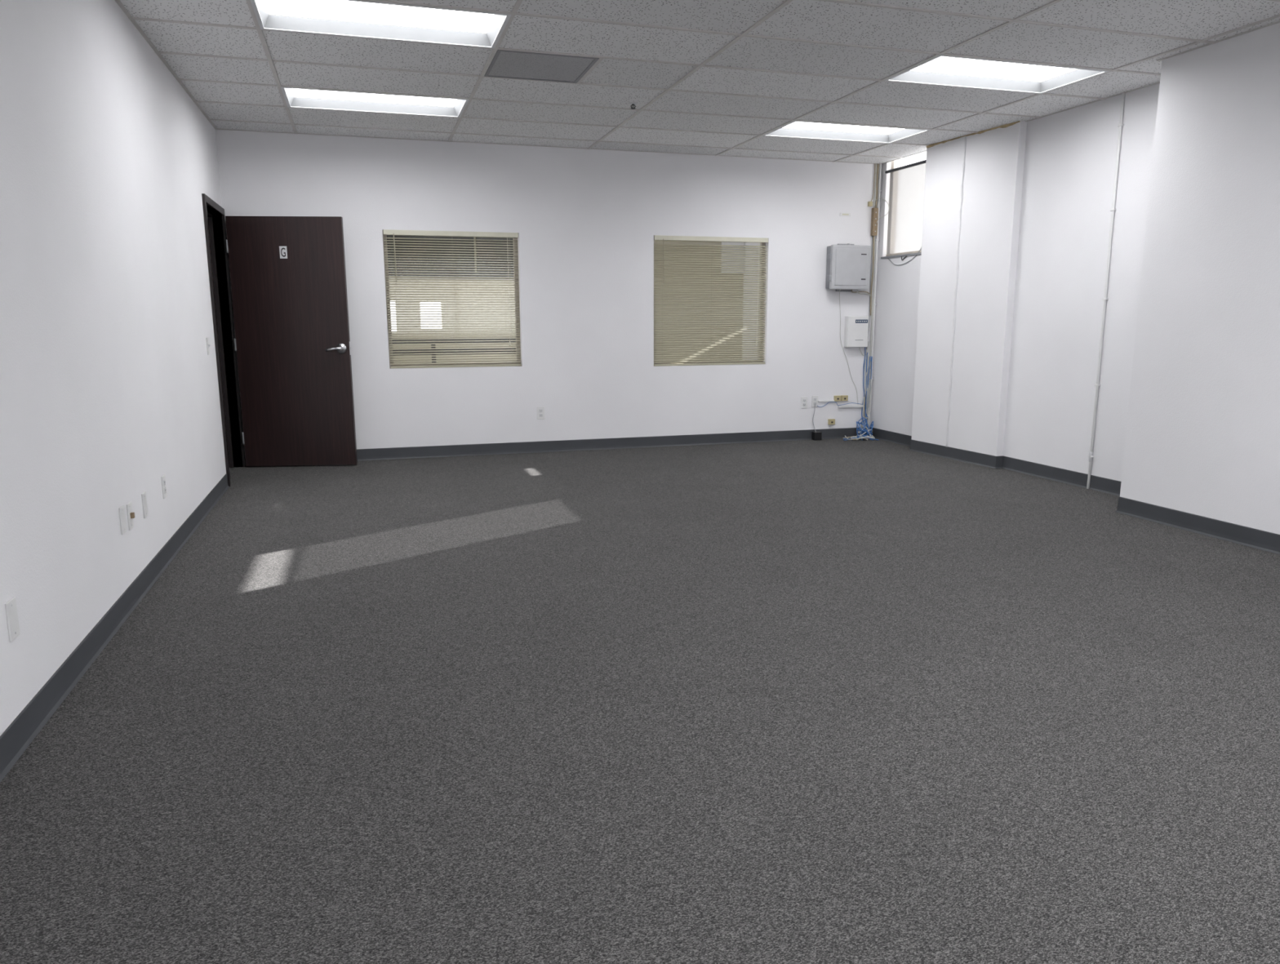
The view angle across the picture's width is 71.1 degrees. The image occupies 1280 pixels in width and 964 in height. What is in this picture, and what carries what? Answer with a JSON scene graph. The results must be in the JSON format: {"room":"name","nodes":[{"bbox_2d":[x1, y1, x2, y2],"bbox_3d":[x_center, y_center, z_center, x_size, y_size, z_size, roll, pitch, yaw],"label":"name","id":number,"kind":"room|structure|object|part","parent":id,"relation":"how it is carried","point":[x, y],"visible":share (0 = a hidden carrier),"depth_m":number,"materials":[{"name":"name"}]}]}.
{"room":"empty office room","nodes":[
{"label":"empty office room","id":0,"kind":"room"},
{"bbox_2d":[0,0,243,735],"bbox_3d":[-1.871,-0.682,2.295,0.140,3.000,10.647,-3,11,-17],"label":"wall","id":1,"kind":"structure","parent":0,"point":[109,385],"depth_m":3.56,"materials":[{"name":"paint"}]},
{"bbox_2d":[4,596,20,641],"bbox_3d":[-1.825,0.399,2.608,0.007,0.115,0.070,-3,11,-17],"label":"blank wall plate","id":2,"kind":"object","parent":1,"relation":"attached to","point":[11,614],"visible":1,"depth_m":2.60,"materials":[{"name":"white plastic"}]},
{"bbox_2d":[0,473,229,782],"bbox_3d":[-1.650,0.824,2.116,0.013,0.102,9.660,-3,11,-17],"label":"baseboard","id":3,"kind":"structure","parent":1,"relation":"attached to","point":[16,738],"depth_m":3.26,"materials":[{"name":"rubber"}]},
{"bbox_2d":[118,505,126,534],"bbox_3d":[-2.202,0.161,3.816,0.007,0.115,0.070,-3,11,-17],"label":"blank wall plate","id":4,"kind":"object","parent":1,"relation":"attached to","point":[122,511],"visible":1,"depth_m":3.81,"materials":[{"name":"white plastic"}]},
{"bbox_2d":[126,502,134,530],"bbox_3d":[-2.232,0.148,3.937,0.020,0.115,0.070,-3,11,-17],"label":"wall outlet","id":5,"kind":"object","parent":1,"relation":"attached to","point":[131,515],"visible":1,"depth_m":3.93,"materials":[{"name":"white plastic"}]},
{"bbox_2d":[141,491,148,518],"bbox_3d":[-2.321,0.107,4.200,0.007,0.115,0.070,-3,11,-17],"label":"blank wall plate","id":6,"kind":"object","parent":1,"relation":"attached to","point":[143,495],"visible":1,"depth_m":4.19,"materials":[{"name":"white plastic"}]},
{"bbox_2d":[160,474,167,498],"bbox_3d":[-2.448,0.024,4.613,0.009,0.115,0.070,-3,11,-17],"label":"wall outlet","id":7,"kind":"object","parent":1,"relation":"attached to","point":[162,477],"visible":1,"depth_m":4.60,"materials":[{"name":"white plastic"}]},
{"bbox_2d":[205,337,209,355],"bbox_3d":[-2.968,-0.934,6.167,0.016,0.115,0.070,-3,11,-17],"label":"light switch","id":8,"kind":"object","parent":1,"relation":"attached to","point":[206,339],"visible":1,"depth_m":6.15,"materials":[{"name":"white plastic"}]},
{"bbox_2d":[201,193,357,486],"bbox_3d":[-2.844,-1.101,7.050,1.080,2.095,0.975,-3,11,-17],"label":"door","id":9,"kind":"structure","parent":1,"relation":"in","point":[287,276],"depth_m":7.35,"materials":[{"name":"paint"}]},
{"bbox_3d":[-3.279,-1.075,6.919,0.168,2.095,0.975,-3,11,-17],"label":"frame","id":10,"kind":"part","parent":9,"relation":"part of","materials":[{"name":"paint"}]},
{"bbox_3d":[-2.878,-1.853,7.232,0.058,0.096,0.004,-1,11,-5],"label":"sign plate","id":11,"kind":"part","parent":9,"relation":"part of","materials":[{"name":"white plastic"}]},
{"bbox_3d":[-2.514,-1.087,7.348,0.128,0.038,0.033,-1,11,-3],"label":"lever","id":12,"kind":"part","parent":9,"relation":"part of","materials":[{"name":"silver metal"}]},
{"bbox_2d":[215,129,881,458],"bbox_3d":[-1.166,-1.750,8.047,7.390,3.000,0.130,-3,11,-17],"label":"wall","id":13,"kind":"structure","parent":0,"point":[586,222],"depth_m":8.18,"materials":[{"name":"paint"}]},
{"bbox_2d":[382,230,520,368],"bbox_3d":[-1.653,-1.611,7.953,1.162,1.173,0.040,-3,11,-17],"label":"window","id":14,"kind":"structure","parent":13,"relation":"in","point":[384,236],"depth_m":8.00,"materials":[{"name":"metal"}]},
{"bbox_2d":[382,229,521,368],"bbox_3d":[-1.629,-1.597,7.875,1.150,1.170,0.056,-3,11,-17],"label":"window blind","id":15,"kind":"object","parent":14,"relation":"attached to","point":[385,232],"visible":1,"depth_m":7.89,"materials":[{"name":"plastic"}]},
{"bbox_3d":[-1.630,-1.033,7.989,1.150,0.020,0.026,-3,11,-17],"label":"rail","id":16,"kind":"part","parent":15,"relation":"part of","materials":[{"name":"plastic"}]},
{"bbox_3d":[-1.172,-1.691,7.979,0.016,0.948,0.016,-3,11,-17],"label":"lift cord","id":17,"kind":"part","parent":15,"relation":"part of","materials":[{"name":"beige fabric"}]},
{"bbox_2d":[537,406,544,419],"bbox_3d":[-0.913,-0.636,8.258,0.070,0.115,0.009,-3,11,-17],"label":"wall outlet","id":18,"kind":"object","parent":13,"relation":"attached to","point":[540,410],"visible":1,"depth_m":8.26,"materials":[{"name":"white plastic"}]},
{"bbox_2d":[244,426,866,466],"bbox_3d":[-0.472,-0.352,8.445,5.992,0.102,0.013,-3,11,-17],"label":"baseboard","id":19,"kind":"structure","parent":13,"relation":"attached to","point":[394,453],"depth_m":8.45,"materials":[{"name":"rubber"}]},
{"bbox_2d":[653,240,765,364],"bbox_3d":[0.656,-1.737,8.649,1.162,1.205,0.040,-3,11,-17],"label":"window","id":20,"kind":"structure","parent":13,"relation":"in","point":[761,243],"depth_m":8.76,"materials":[{"name":"metal"}]},
{"bbox_2d":[653,235,768,366],"bbox_3d":[0.680,-1.723,8.570,1.150,1.202,0.056,-3,11,-17],"label":"window blind","id":21,"kind":"object","parent":20,"relation":"attached to","point":[657,237],"visible":1,"depth_m":8.57,"materials":[{"name":"plastic"}]},
{"bbox_3d":[0.679,-1.144,8.688,1.150,0.020,0.026,-3,11,-17],"label":"rail","id":22,"kind":"part","parent":21,"relation":"part of","materials":[{"name":"plastic"}]},
{"bbox_3d":[1.137,-1.817,8.674,0.016,0.980,0.016,-3,11,-17],"label":"lift cord","id":23,"kind":"part","parent":21,"relation":"part of","materials":[{"name":"beige fabric"}]},
{"bbox_2d":[800,396,808,408],"bbox_3d":[1.657,-0.800,9.027,0.070,0.115,0.009,-3,11,-17],"label":"wall outlet","id":24,"kind":"object","parent":13,"relation":"attached to","point":[804,399],"visible":1,"depth_m":9.02,"materials":[{"name":"white plastic"}]},
{"bbox_2d":[811,395,817,407],"bbox_3d":[1.769,-0.815,9.059,0.070,0.115,0.009,-3,11,-17],"label":"wall outlet","id":25,"kind":"object","parent":13,"relation":"attached to","point":[815,398],"visible":1,"depth_m":9.05,"materials":[{"name":"white plastic"}]},
{"bbox_2d":[818,400,834,402],"bbox_3d":[1.892,-0.820,9.094,0.175,0.016,0.014,-3,11,-17],"label":"cable raceway","id":26,"kind":"object","parent":13,"relation":"attached to","point":[828,401],"visible":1,"depth_m":9.09,"materials":[{"name":"white plastic"}]},
{"bbox_2d":[827,418,835,424],"bbox_3d":[1.954,-0.614,9.144,0.070,0.056,0.028,-3,11,-17],"label":"jack","id":27,"kind":"object","parent":13,"relation":"attached to","point":[830,421],"visible":1,"depth_m":9.13,"materials":[{"name":"beige plastic"}]},
{"bbox_2d":[833,395,840,401],"bbox_3d":[2.009,-0.851,9.117,0.070,0.056,0.028,-3,11,-17],"label":"jack","id":28,"kind":"object","parent":13,"relation":"attached to","point":[836,398],"visible":1,"depth_m":9.11,"materials":[{"name":"beige plastic"}]},
{"bbox_2d":[840,395,848,400],"bbox_3d":[2.086,-0.855,9.140,0.070,0.056,0.028,-3,11,-17],"label":"jack","id":29,"kind":"object","parent":13,"relation":"attached to","point":[843,397],"visible":1,"depth_m":9.13,"materials":[{"name":"beige plastic"}]},
{"bbox_2d":[840,213,850,216],"bbox_3d":[2.017,-2.627,8.804,0.120,0.032,0.006,-3,11,-17],"label":"plate","id":30,"kind":"object","parent":13,"relation":"attached to","point":[841,214],"visible":1,"depth_m":8.80,"materials":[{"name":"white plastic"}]},
{"bbox_2d":[825,243,871,291],"bbox_3d":[2.043,-2.113,8.835,0.440,0.460,0.140,-3,11,-17],"label":"enclosure","id":31,"kind":"object","parent":13,"relation":"attached to","point":[847,265],"visible":1,"depth_m":8.77,"materials":[{"name":"white metal"}]},
{"bbox_2d":[837,404,865,408],"bbox_3d":[2.187,-0.777,9.190,0.350,0.022,0.022,-3,11,-17],"label":"cable raceway","id":32,"kind":"object","parent":13,"relation":"attached to","point":[847,406],"visible":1,"depth_m":9.18,"materials":[{"name":"white plastic"}]},
{"bbox_2d":[844,315,868,347],"bbox_3d":[2.180,-1.514,9.025,0.240,0.310,0.070,-3,11,-17],"label":"control panel","id":33,"kind":"object","parent":13,"relation":"attached to","point":[856,327],"visible":1,"depth_m":8.99,"materials":[{"name":"white plastic"}]},
{"bbox_2d":[867,201,872,206],"bbox_3d":[2.273,-2.745,8.849,0.038,0.045,0.030,-3,11,-17],"label":"bracket","id":34,"kind":"object","parent":13,"relation":"attached to","point":[869,203],"visible":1,"depth_m":8.84,"materials":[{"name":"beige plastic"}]},
{"bbox_2d":[870,208,878,235],"bbox_3d":[2.325,-2.579,8.885,0.050,0.265,0.050,-3,11,-17],"label":"block","id":35,"kind":"object","parent":13,"relation":"attached to","point":[874,215],"visible":1,"depth_m":8.87,"materials":[{"name":"brown wood"}]},
{"bbox_2d":[867,164,881,426],"bbox_3d":[2.368,-1.851,9.045,0.036,2.596,0.027,-3,11,-17],"label":"conduit pipe","id":36,"kind":"object","parent":13,"relation":"attached to","point":[879,190],"visible":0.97,"depth_m":9.00,"materials":[{"name":"white plastic"}]},
{"bbox_2d":[388,236,743,363],"bbox_3d":[-2.071,-2.334,11.208,7.540,3.000,0.100,-3,11,-17],"label":"wall","id":37,"kind":"structure","parent":0,"point":[474,237],"depth_m":11.32,"materials":[{"name":"beige paint"}]},
{"bbox_2d":[388,272,515,362],"bbox_3d":[-2.070,-1.684,11.088,3.400,1.765,0.250,-3,11,-17],"label":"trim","id":38,"kind":"structure","parent":37,"relation":"attached to","point":[388,273],"depth_m":10.93,"materials":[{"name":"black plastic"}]},
{"bbox_2d":[720,241,744,272],"bbox_3d":[1.246,-3.026,12.042,0.320,0.440,0.029,-3,11,-17],"label":"trim","id":39,"kind":"structure","parent":37,"relation":"attached to","point":[722,242],"depth_m":12.03,"materials":[{"name":"white plastic"}]},
{"bbox_2d":[0,437,1279,963],"bbox_3d":[-0.051,0.416,4.846,7.640,0.100,14.200,-3,11,-17],"label":"floor","id":40,"kind":"structure","parent":0,"point":[833,700],"depth_m":2.73,"materials":[{"name":"carpet"}]},
{"bbox_2d":[811,404,822,440],"bbox_3d":[1.788,-0.606,9.055,0.080,0.366,0.083,-3,11,-17],"label":"power adapter","id":41,"kind":"object","parent":40,"relation":"on","point":[816,436],"visible":1,"depth_m":9.05,"materials":[{"name":"black plastic"}]},
{"bbox_2d":[817,346,878,440],"bbox_3d":[2.099,-0.890,9.034,0.610,0.928,0.296,-2,11,-8],"label":"cable tangle","id":42,"kind":"object","parent":40,"relation":"on","point":[861,435],"visible":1,"depth_m":9.16,"materials":[{"name":"blue plastic"}]},
{"bbox_2d":[120,0,1279,163],"bbox_3d":[-0.083,-2.303,4.335,7.390,0.020,14.000,-3,11,-17],"label":"ceiling","id":43,"kind":"structure","parent":0,"point":[803,20],"depth_m":5.27,"materials":[{"name":"tile"}]},
{"bbox_2d":[280,87,469,117],"bbox_3d":[-1.830,-2.678,6.225,1.203,0.092,0.594,-3,11,-17],"label":"ceiling light","id":44,"kind":"object","parent":43,"relation":"attached to","point":[303,98],"visible":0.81,"depth_m":6.40,"materials":[{"name":"white plastic"}]},
{"bbox_2d":[292,88,457,106],"bbox_3d":[-1.830,-2.699,6.221,1.103,0.010,0.494,-3,11,-17],"label":"diffuser","id":45,"kind":"object","parent":44,"relation":"attached to","point":[298,95],"depth_m":6.37,"materials":[{"name":"white plastic"}]},
{"bbox_2d":[250,0,511,48],"bbox_3d":[-1.295,-2.361,4.505,1.203,0.092,0.594,-3,11,-17],"label":"ceiling light","id":46,"kind":"object","parent":43,"relation":"attached to","point":[345,18],"visible":0.95,"depth_m":4.64,"materials":[{"name":"white plastic"}]},
{"bbox_2d":[264,0,494,33],"bbox_3d":[-1.295,-2.381,4.501,1.103,0.010,0.494,-3,11,-17],"label":"diffuser","id":47,"kind":"object","parent":46,"relation":"attached to","point":[327,12],"depth_m":4.61,"materials":[{"name":"white plastic"}]},
{"bbox_2d":[484,49,599,83],"bbox_3d":[-0.598,-2.476,5.351,0.583,0.006,0.584,-3,11,-17],"label":"ceiling vent","id":48,"kind":"object","parent":43,"relation":"in","point":[504,64],"visible":1,"depth_m":5.33,"materials":[{"name":"metal"}]},
{"bbox_2d":[629,102,637,109],"bbox_3d":[-0.048,-2.634,6.279,0.060,0.038,0.060,-3,11,-17],"label":"sprinkler","id":49,"kind":"object","parent":43,"relation":"attached to","point":[633,104],"visible":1,"depth_m":6.27,"materials":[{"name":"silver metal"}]},
{"bbox_2d":[114,0,1279,164],"bbox_3d":[1.067,-2.038,2.958,6.012,0.008,10.647,-3,11,-17],"label":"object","id":50,"kind":"structure","parent":43,"relation":"attached to","point":[518,2],"depth_m":5.41,"materials":[{"name":"paint"}]},
{"bbox_2d":[762,120,930,143],"bbox_3d":[1.667,-2.882,7.276,1.203,0.092,0.594,-3,11,-17],"label":"ceiling light","id":51,"kind":"object","parent":43,"relation":"attached to","point":[796,129],"visible":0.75,"depth_m":7.47,"materials":[{"name":"white plastic"}]},
{"bbox_2d":[782,121,902,134],"bbox_3d":[1.667,-2.903,7.272,1.103,0.010,0.494,-3,11,-17],"label":"diffuser","id":52,"kind":"object","parent":51,"relation":"attached to","point":[797,126],"depth_m":7.44,"materials":[{"name":"white plastic"}]},
{"bbox_2d":[884,55,1110,93],"bbox_3d":[2.203,-2.565,5.556,1.203,0.092,0.594,-3,11,-17],"label":"ceiling light","id":53,"kind":"object","parent":43,"relation":"attached to","point":[940,70],"visible":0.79,"depth_m":5.71,"materials":[{"name":"white plastic"}]},
{"bbox_2d":[911,56,1075,81],"bbox_3d":[2.203,-2.585,5.552,1.103,0.010,0.494,-3,11,-17],"label":"diffuser","id":54,"kind":"object","parent":53,"relation":"attached to","point":[948,68],"depth_m":5.68,"materials":[{"name":"white plastic"}]},
{"bbox_2d":[742,83,1159,481],"bbox_3d":[3.526,-1.317,5.640,0.150,3.000,14.000,-3,11,-17],"label":"wall","id":55,"kind":"structure","parent":0,"point":[1070,156],"depth_m":6.61,"materials":[{"name":"paint"}]},
{"bbox_2d":[839,164,906,401],"bbox_3d":[2.256,-1.909,8.731,0.431,2.366,0.526,-3,11,-17],"label":"wiring","id":56,"kind":"object","parent":55,"relation":"attached to","point":[876,171],"visible":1,"depth_m":8.98,"materials":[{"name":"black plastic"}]},
{"bbox_2d":[880,160,921,258],"bbox_3d":[2.590,-2.684,8.380,0.112,1.105,0.975,-3,11,-17],"label":"window","id":57,"kind":"structure","parent":55,"relation":"in","point":[895,164],"depth_m":8.72,"materials":[{"name":"metal"}]},
{"bbox_3d":[2.622,-2.692,8.380,0.050,1.090,0.960,-3,11,-17],"label":"frame","id":58,"kind":"part","parent":57,"relation":"part of","materials":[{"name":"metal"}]},
{"bbox_3d":[2.568,-2.148,8.472,0.062,0.017,0.975,-3,11,-17],"label":"sill","id":59,"kind":"part","parent":57,"relation":"part of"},
{"bbox_2d":[884,160,926,265],"bbox_3d":[2.558,-2.509,8.394,0.036,0.918,0.980,-3,11,-17],"label":"roller shade","id":60,"kind":"object","parent":57,"relation":"attached to","point":[907,183],"visible":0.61,"depth_m":8.51,"materials":[{"name":"fabric"}]},
{"bbox_3d":[2.539,-2.301,8.452,0.006,0.487,0.694,-3,11,-17],"label":"pull cord","id":61,"kind":"part","parent":60,"relation":"part of","materials":[{"name":"black plastic"}]},
{"bbox_2d":[1086,93,1125,488],"bbox_3d":[3.249,-1.281,6.262,0.026,2.704,0.034,-3,11,-17],"label":"conduit pipe","id":62,"kind":"object","parent":55,"relation":"attached to","point":[1120,125],"visible":1,"depth_m":6.25,"materials":[{"name":"white plastic"}]},
{"bbox_2d":[911,120,1026,456],"bbox_3d":[2.762,-1.632,7.625,0.155,2.900,1.090,-3,11,-17],"label":"wall","id":63,"kind":"structure","parent":0,"point":[994,159],"depth_m":7.52,"materials":[{"name":"paint"}]},
{"bbox_2d":[946,136,966,447],"bbox_3d":[2.705,-1.590,7.674,0.031,2.600,0.028,8,14,39],"label":"trim","id":64,"kind":"structure","parent":63,"relation":"attached to","point":[965,140],"depth_m":7.66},
{"bbox_2d":[926,120,1020,148],"bbox_3d":[2.722,-2.858,7.381,0.030,0.031,1.084,-4,11,-21],"label":"trim","id":65,"kind":"structure","parent":63,"relation":"attached to","point":[1012,123],"depth_m":7.28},
{"bbox_2d":[1120,22,1279,534],"bbox_3d":[4.283,-0.641,2.257,0.440,2.900,6.960,-3,11,-17],"label":"wall","id":66,"kind":"structure","parent":0,"point":[1202,433],"depth_m":5.00,"materials":[{"name":"paint"}]},
{"bbox_2d":[870,427,1279,554],"bbox_3d":[3.737,0.416,4.242,0.443,0.102,10.647,-3,11,-17],"label":"baseboard","id":67,"kind":"structure","parent":66,"relation":"attached to","point":[1264,540],"depth_m":6.28,"materials":[{"name":"rubber"}]}
]}

